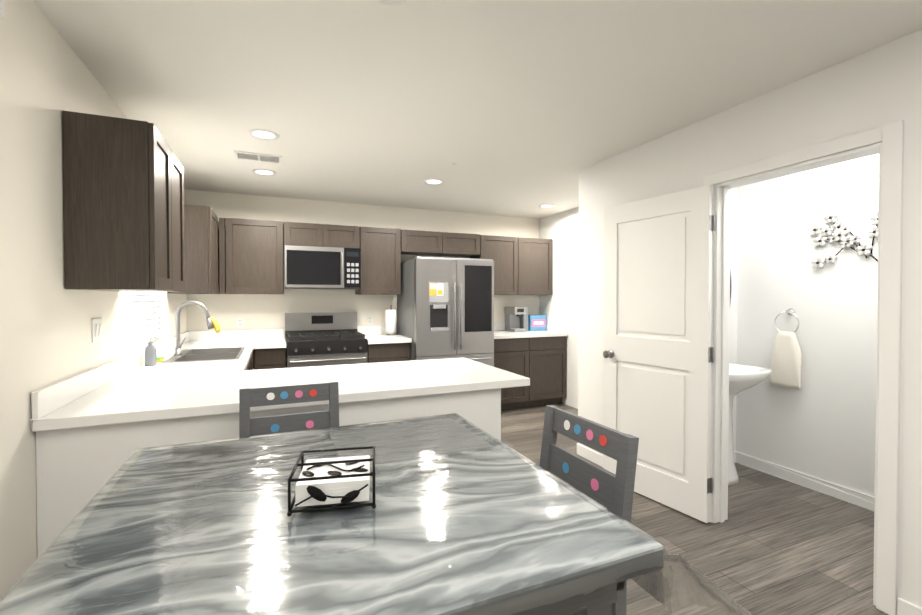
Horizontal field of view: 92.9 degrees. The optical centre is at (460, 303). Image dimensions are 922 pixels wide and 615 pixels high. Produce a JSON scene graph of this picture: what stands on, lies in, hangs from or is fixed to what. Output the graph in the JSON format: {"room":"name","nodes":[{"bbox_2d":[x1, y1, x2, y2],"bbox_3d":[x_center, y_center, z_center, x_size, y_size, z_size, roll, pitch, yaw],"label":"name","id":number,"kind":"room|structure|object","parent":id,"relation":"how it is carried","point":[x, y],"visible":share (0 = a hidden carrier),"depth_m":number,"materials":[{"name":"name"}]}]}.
{"room":"kitchen","nodes":[
{"label":"kitchen","id":0,"kind":"room"},
{"bbox_2d":[36,388,500,556],"bbox_3d":[-0.693,0.888,2.041,1.923,0.866,0.120,0,1,-23],"label":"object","id":1,"kind":"structure","parent":0,"point":[77,468],"depth_m":1.72,"materials":[{"name":"white paint"}]},
{"bbox_2d":[0,0,921,607],"bbox_3d":[0.567,0.102,2.092,4.591,2.435,7.200,0,1,-23],"label":"wall","id":2,"kind":"structure","parent":0,"point":[820,424],"depth_m":2.80,"materials":[{"name":"white paint"}]},
{"bbox_2d":[0,0,5,17],"bbox_3d":[-1.388,-0.976,1.253,0.048,0.185,0.210,0,1,-23],"label":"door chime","id":3,"kind":"object","parent":2,"relation":"attached to","point":[2,9],"visible":1,"depth_m":1.35,"materials":[{"name":"white plastic"}]},
{"bbox_2d":[91,318,101,342],"bbox_3d":[-1.788,0.129,2.159,0.014,0.115,0.120,0,1,-23],"label":"light switch","id":4,"kind":"object","parent":2,"relation":"attached to","point":[96,329],"visible":1,"depth_m":2.14,"materials":[{"name":"white plastic"}]},
{"bbox_2d":[62,110,184,291],"bbox_3d":[-1.646,-0.437,2.211,0.316,0.740,0.720,0,1,-23],"label":"upper cabinet","id":5,"kind":"object","parent":2,"relation":"attached to","point":[123,189],"visible":1,"depth_m":1.90,"materials":[{"name":"brown wood"}]},
{"bbox_2d":[132,292,168,346],"bbox_3d":[-2.280,-0.218,3.118,0.152,0.955,0.980,0,1,-23],"label":"window","id":6,"kind":"structure","parent":2,"relation":"in","point":[162,307],"depth_m":3.56,"materials":[{"name":"white paint"}]},
{"bbox_2d":[132,291,161,340],"bbox_3d":[-2.263,-0.226,3.125,0.040,0.929,0.920,0,1,-23],"label":"window blinds","id":7,"kind":"object","parent":6,"relation":"attached to","point":[145,323],"visible":0.19,"depth_m":3.15,"materials":[{"name":"white plastic"}]},
{"bbox_2d":[167,204,219,293],"bbox_3d":[-2.442,-0.464,4.066,0.316,0.740,0.876,0,1,-23],"label":"upper cabinet","id":8,"kind":"object","parent":2,"relation":"attached to","point":[201,239],"visible":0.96,"depth_m":3.70,"materials":[{"name":"brown wood"}]},
{"bbox_2d":[236,317,243,327],"bbox_3d":[-2.318,0.198,4.604,0.075,0.115,0.008,0,1,-23],"label":"outlet","id":9,"kind":"object","parent":2,"relation":"attached to","point":[239,322],"visible":1,"depth_m":4.60,"materials":[{"name":"white plastic"}]},
{"bbox_2d":[367,315,372,324],"bbox_3d":[-1.068,0.190,5.141,0.075,0.115,0.008,0,1,-23],"label":"outlet","id":10,"kind":"object","parent":2,"relation":"attached to","point":[369,319],"visible":1,"depth_m":5.14,"materials":[{"name":"white plastic"}]},
{"bbox_2d":[219,218,552,294],"bbox_3d":[-0.630,-0.480,5.144,3.856,0.740,0.327,0,1,-23],"label":"upper cabinet","id":11,"kind":"object","parent":2,"relation":"attached to","point":[253,263],"visible":0.96,"depth_m":4.83,"materials":[{"name":"brown wood"}]},
{"bbox_2d":[284,245,360,289],"bbox_3d":[-1.493,-0.378,4.715,0.758,0.434,0.435,0,1,-23],"label":"microwave","id":12,"kind":"object","parent":11,"relation":"attached to","point":[309,267],"visible":1,"depth_m":4.55,"materials":[{"name":"silver metal"}]},
{"bbox_2d":[577,444,602,466],"bbox_3d":[1.238,1.258,3.241,0.013,0.090,1.190,0,1,-23],"label":"baseboard","id":13,"kind":"structure","parent":2,"relation":"attached to","point":[595,457],"depth_m":3.62,"materials":[{"name":"white paint"}]},
{"bbox_2d":[603,185,714,522],"bbox_3d":[1.274,0.297,2.923,0.167,2.001,0.788,-1,1,-31],"label":"room door","id":14,"kind":"structure","parent":2,"relation":"in","point":[657,360],"depth_m":2.84,"materials":[{"name":"white paint"}]},
{"bbox_2d":[730,269,731,303],"bbox_3d":[1.882,-0.130,3.410,0.644,0.924,0.018,0,1,-23],"label":"oval mirror","id":15,"kind":"object","parent":2,"relation":"attached to","point":[730,286],"visible":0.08,"depth_m":3.53,"materials":[{"name":"silver glass"}]},
{"bbox_2d":[734,451,736,462],"bbox_3d":[1.808,1.256,3.403,0.927,0.090,0.019,0,1,-23],"label":"baseboard","id":16,"kind":"structure","parent":2,"relation":"attached to","point":[735,452],"depth_m":3.58,"materials":[{"name":"white paint"}]},
{"bbox_2d":[771,308,801,388],"bbox_3d":[2.383,0.318,3.202,0.076,0.571,0.200,0,1,-23],"label":"towel ring","id":17,"kind":"object","parent":2,"relation":"attached to","point":[786,362],"visible":1,"depth_m":3.18,"materials":[{"name":"white fabric"}]},
{"bbox_2d":[703,120,903,614],"bbox_3d":[1.716,0.275,2.281,0.150,2.091,0.915,0,1,-23],"label":"door frame","id":18,"kind":"structure","parent":2,"relation":"attached to","point":[889,147],"depth_m":1.90,"materials":[{"name":"white paint"}]},
{"bbox_2d":[737,451,874,510],"bbox_3d":[2.668,1.267,2.634,0.016,0.090,2.111,0,1,-23],"label":"baseboard","id":19,"kind":"structure","parent":2,"relation":"attached to","point":[866,501],"depth_m":3.10,"materials":[{"name":"white paint"}]},
{"bbox_2d":[808,211,877,268],"bbox_3d":[2.527,-0.436,2.888,0.031,0.389,0.442,0,1,-23],"label":"blossoms","id":20,"kind":"object","parent":2,"relation":"attached to","point":[841,230],"visible":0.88,"depth_m":2.93,"materials":[{"name":"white plant"}]},
{"bbox_2d":[897,598,921,614],"bbox_3d":[2.365,1.297,0.614,0.016,0.090,2.678,0,1,-23],"label":"baseboard","id":21,"kind":"structure","parent":2,"relation":"attached to","point":[904,607],"depth_m":1.81,"materials":[{"name":"white paint"}]},
{"bbox_2d":[33,0,921,218],"bbox_3d":[0.571,-1.155,2.075,4.850,0.080,7.300,0,1,-23],"label":"ceiling","id":22,"kind":"structure","parent":0,"point":[520,108],"depth_m":2.16,"materials":[{"name":"white paint"}]},
{"bbox_2d":[234,150,281,163],"bbox_3d":[-1.560,-1.129,3.381,0.330,0.009,0.190,0,1,-23],"label":"ceiling vent","id":23,"kind":"object","parent":22,"relation":"in","point":[251,156],"visible":0.94,"depth_m":3.37,"materials":[{"name":"white plastic"}]},
{"bbox_2d":[248,129,279,139],"bbox_3d":[-1.309,-1.123,2.912,0.196,0.006,0.196,0,1,-23],"label":"recessed light","id":24,"kind":"object","parent":22,"relation":"in","point":[263,134],"visible":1,"depth_m":2.90,"materials":[{"name":"white plastic"}]},
{"bbox_2d":[252,169,276,175],"bbox_3d":[-1.699,-1.136,3.789,0.196,0.006,0.196,0,1,-23],"label":"recessed light","id":25,"kind":"object","parent":22,"relation":"in","point":[265,172],"visible":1,"depth_m":3.79,"materials":[{"name":"white plastic"}]},
{"bbox_2d":[378,0,405,5],"bbox_3d":[-0.245,-1.088,1.527,0.132,0.036,0.132,0,1,-23],"label":"smoke detector","id":26,"kind":"object","parent":22,"relation":"attached to","point":[392,2],"visible":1,"depth_m":1.56,"materials":[{"name":"white plastic"}]},
{"bbox_2d":[423,179,443,184],"bbox_3d":[-0.252,-1.141,4.095,0.196,0.006,0.196,0,1,-23],"label":"recessed light","id":27,"kind":"object","parent":22,"relation":"in","point":[433,181],"visible":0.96,"depth_m":4.08,"materials":[{"name":"white plastic"}]},
{"bbox_2d":[539,204,554,207],"bbox_3d":[1.016,-1.157,5.183,0.196,0.006,0.196,0,1,-23],"label":"recessed light","id":28,"kind":"object","parent":22,"relation":"in","point":[546,205],"visible":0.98,"depth_m":5.17,"materials":[{"name":"white plastic"}]},
{"bbox_2d":[501,403,887,614],"bbox_3d":[0.571,1.350,2.112,4.850,0.060,7.300,0,1,-23],"label":"floor","id":29,"kind":"structure","parent":0,"point":[772,545],"depth_m":2.41,"materials":[{"name":"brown wood"}]},
{"bbox_2d":[248,356,253,369],"bbox_3d":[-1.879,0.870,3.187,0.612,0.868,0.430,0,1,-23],"label":"base cabinet","id":30,"kind":"object","parent":29,"relation":"on","point":[250,366],"depth_m":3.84,"materials":[{"name":"brown wood"}]},
{"bbox_2d":[254,348,285,369],"bbox_3d":[-1.926,0.850,4.436,0.272,0.870,0.623,0,1,-23],"label":"base cabinet","id":31,"kind":"object","parent":29,"relation":"on","point":[273,358],"depth_m":4.15,"materials":[{"name":"brown wood"}]},
{"bbox_2d":[29,329,260,431],"bbox_3d":[-1.847,0.364,3.120,0.660,0.142,3.113,0,1,-23],"label":"countertop","id":32,"kind":"structure","parent":31,"relation":"on","point":[130,388],"depth_m":2.02,"materials":[{"name":"white stone"}]},
{"bbox_2d":[144,337,158,365],"bbox_3d":[-1.992,0.304,2.825,0.078,0.184,0.063,0,1,-23],"label":"soap dispenser","id":33,"kind":"object","parent":32,"relation":"on","point":[150,352],"visible":1,"depth_m":2.80,"materials":[{"name":"grey plastic"}]},
{"bbox_2d":[157,356,164,361],"bbox_3d":[-2.074,0.379,2.992,0.065,0.029,0.110,0,1,-23],"label":"sponge","id":34,"kind":"object","parent":32,"relation":"on","point":[160,358],"visible":0.48,"depth_m":2.98,"materials":[{"name":"yellow"}]},
{"bbox_2d":[174,301,213,354],"bbox_3d":[-2.041,0.178,3.359,0.266,0.409,0.098,0,1,-23],"label":"kitchen faucet","id":35,"kind":"object","parent":32,"relation":"on","point":[177,322],"visible":1,"depth_m":3.30,"materials":[{"name":"silver metal"}]},
{"bbox_2d":[210,317,220,332],"bbox_3d":[-1.934,0.151,3.437,0.086,0.151,0.112,0,1,-23],"label":"banana bunch","id":36,"kind":"object","parent":35,"relation":"hanging from","point":[216,325],"visible":0.75,"depth_m":3.40,"materials":[{"name":"yellow food"}]},
{"bbox_2d":[161,347,244,362],"bbox_3d":[-1.944,0.475,3.381,0.464,0.182,0.804,0,1,-23],"label":"sink","id":37,"kind":"object","parent":32,"relation":"in","point":[207,354],"visible":0.4,"depth_m":3.40,"materials":[{"name":"silver metal"}]},
{"bbox_2d":[261,329,285,348],"bbox_3d":[-1.909,0.344,4.426,0.258,0.142,0.663,0,1,-23],"label":"countertop","id":38,"kind":"structure","parent":31,"relation":"on","point":[270,338],"depth_m":4.67,"materials":[{"name":"white stone"}]},
{"bbox_2d":[245,357,529,411],"bbox_3d":[-0.455,0.422,2.520,1.424,0.042,0.904,0,1,-23],"label":"countertop","id":39,"kind":"structure","parent":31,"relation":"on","point":[397,379],"depth_m":2.37,"materials":[{"name":"white stone"}]},
{"bbox_2d":[239,382,338,436],"bbox_3d":[-0.604,0.829,1.583,0.370,0.997,0.458,0,1,-23],"label":"chair","id":40,"kind":"object","parent":29,"relation":"on","point":[256,397],"visible":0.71,"depth_m":1.75,"materials":[{"name":"grey paint"}]},
{"bbox_2d":[285,312,367,367],"bbox_3d":[-1.425,0.690,4.610,0.768,1.185,0.694,0,1,-23],"label":"gas range","id":41,"kind":"object","parent":29,"relation":"on","point":[322,338],"visible":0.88,"depth_m":4.44,"materials":[{"name":"silver metal"}]},
{"bbox_2d":[0,415,662,614],"bbox_3d":[-0.289,0.880,1.029,1.000,0.912,0.960,0,1,-23],"label":"dining table","id":42,"kind":"object","parent":29,"relation":"on","point":[590,572],"visible":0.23,"depth_m":0.79,"materials":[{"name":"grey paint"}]},
{"bbox_2d":[0,413,751,614],"bbox_3d":[-0.280,0.484,1.019,1.199,0.127,1.159,0,1,-23],"label":"tablecloth","id":43,"kind":"object","parent":42,"relation":"on","point":[694,585],"visible":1,"depth_m":0.80,"materials":[{"name":"grey fabric"}]},
{"bbox_2d":[287,446,375,515],"bbox_3d":[-0.275,0.381,0.962,0.174,0.074,0.174,0,1,-11],"label":"napkin holder","id":44,"kind":"object","parent":43,"relation":"on","point":[342,480],"visible":0.98,"depth_m":0.90,"materials":[{"name":"black metal"}]},
{"bbox_2d":[367,343,409,362],"bbox_3d":[-0.868,0.844,4.890,0.454,0.870,0.623,0,1,-23],"label":"base cabinet","id":45,"kind":"object","parent":29,"relation":"on","point":[392,352],"depth_m":4.59,"materials":[{"name":"brown wood"}]},
{"bbox_2d":[357,326,411,343],"bbox_3d":[-0.863,0.338,4.877,0.466,0.142,0.659,0,1,-23],"label":"countertop","id":46,"kind":"structure","parent":45,"relation":"on","point":[373,334],"depth_m":4.93,"materials":[{"name":"white stone"}]},
{"bbox_2d":[384,305,397,335],"bbox_3d":[-0.810,0.188,5.072,0.150,0.349,0.150,0,1,-23],"label":"paper towel holder","id":47,"kind":"object","parent":46,"relation":"on","point":[390,322],"visible":1,"depth_m":5.02,"materials":[{"name":"white paper"}]},
{"bbox_2d":[397,256,493,366],"bbox_3d":[-0.188,0.389,5.045,0.904,1.775,0.826,0,1,-23],"label":"refrigerator","id":48,"kind":"object","parent":29,"relation":"on","point":[445,308],"visible":0.67,"depth_m":4.71,"materials":[{"name":"grey metal"}]},
{"bbox_2d":[494,338,529,410],"bbox_3d":[0.446,0.835,5.449,0.551,0.870,0.612,0,1,-23],"label":"base cabinet","id":49,"kind":"object","parent":29,"relation":"on","point":[512,355],"depth_m":5.21,"materials":[{"name":"brown wood"}]},
{"bbox_2d":[494,323,567,338],"bbox_3d":[0.701,0.328,5.546,1.109,0.142,0.655,0,1,-23],"label":"countertop","id":50,"kind":"structure","parent":49,"relation":"on","point":[553,330],"depth_m":5.49,"materials":[{"name":"white stone"}]},
{"bbox_2d":[505,307,527,331],"bbox_3d":[0.741,0.196,5.734,0.241,0.315,0.270,0,1,-23],"label":"coffee maker","id":51,"kind":"object","parent":50,"relation":"on","point":[516,319],"visible":0.98,"depth_m":5.71,"materials":[{"name":"grey plastic"}]},
{"bbox_2d":[528,315,546,330],"bbox_3d":[0.984,0.250,5.875,0.250,0.202,0.202,0,1,-23],"label":"box","id":52,"kind":"object","parent":50,"relation":"on","point":[537,322],"visible":0.85,"depth_m":5.78,"materials":[{"name":"blue cardboard"}]},
{"bbox_2d":[530,336,566,406],"bbox_3d":[0.953,0.832,5.666,0.551,0.870,0.612,0,1,-23],"label":"base cabinet","id":53,"kind":"object","parent":29,"relation":"on","point":[540,363],"depth_m":5.40,"materials":[{"name":"brown wood"}]},
{"bbox_2d":[539,405,638,614],"bbox_3d":[0.169,0.834,1.201,0.458,0.997,0.370,0,1,-23],"label":"chair","id":54,"kind":"object","parent":29,"relation":"on","point":[611,491],"visible":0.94,"depth_m":1.21,"materials":[{"name":"grey paint"}]},
{"bbox_2d":[728,363,771,484],"bbox_3d":[1.950,0.826,3.216,0.530,0.954,0.448,0,1,-23],"label":"pedestal sink","id":55,"kind":"object","parent":29,"relation":"on","point":[742,377],"visible":0.29,"depth_m":3.17,"materials":[{"name":"white ceramic"}]}
]}

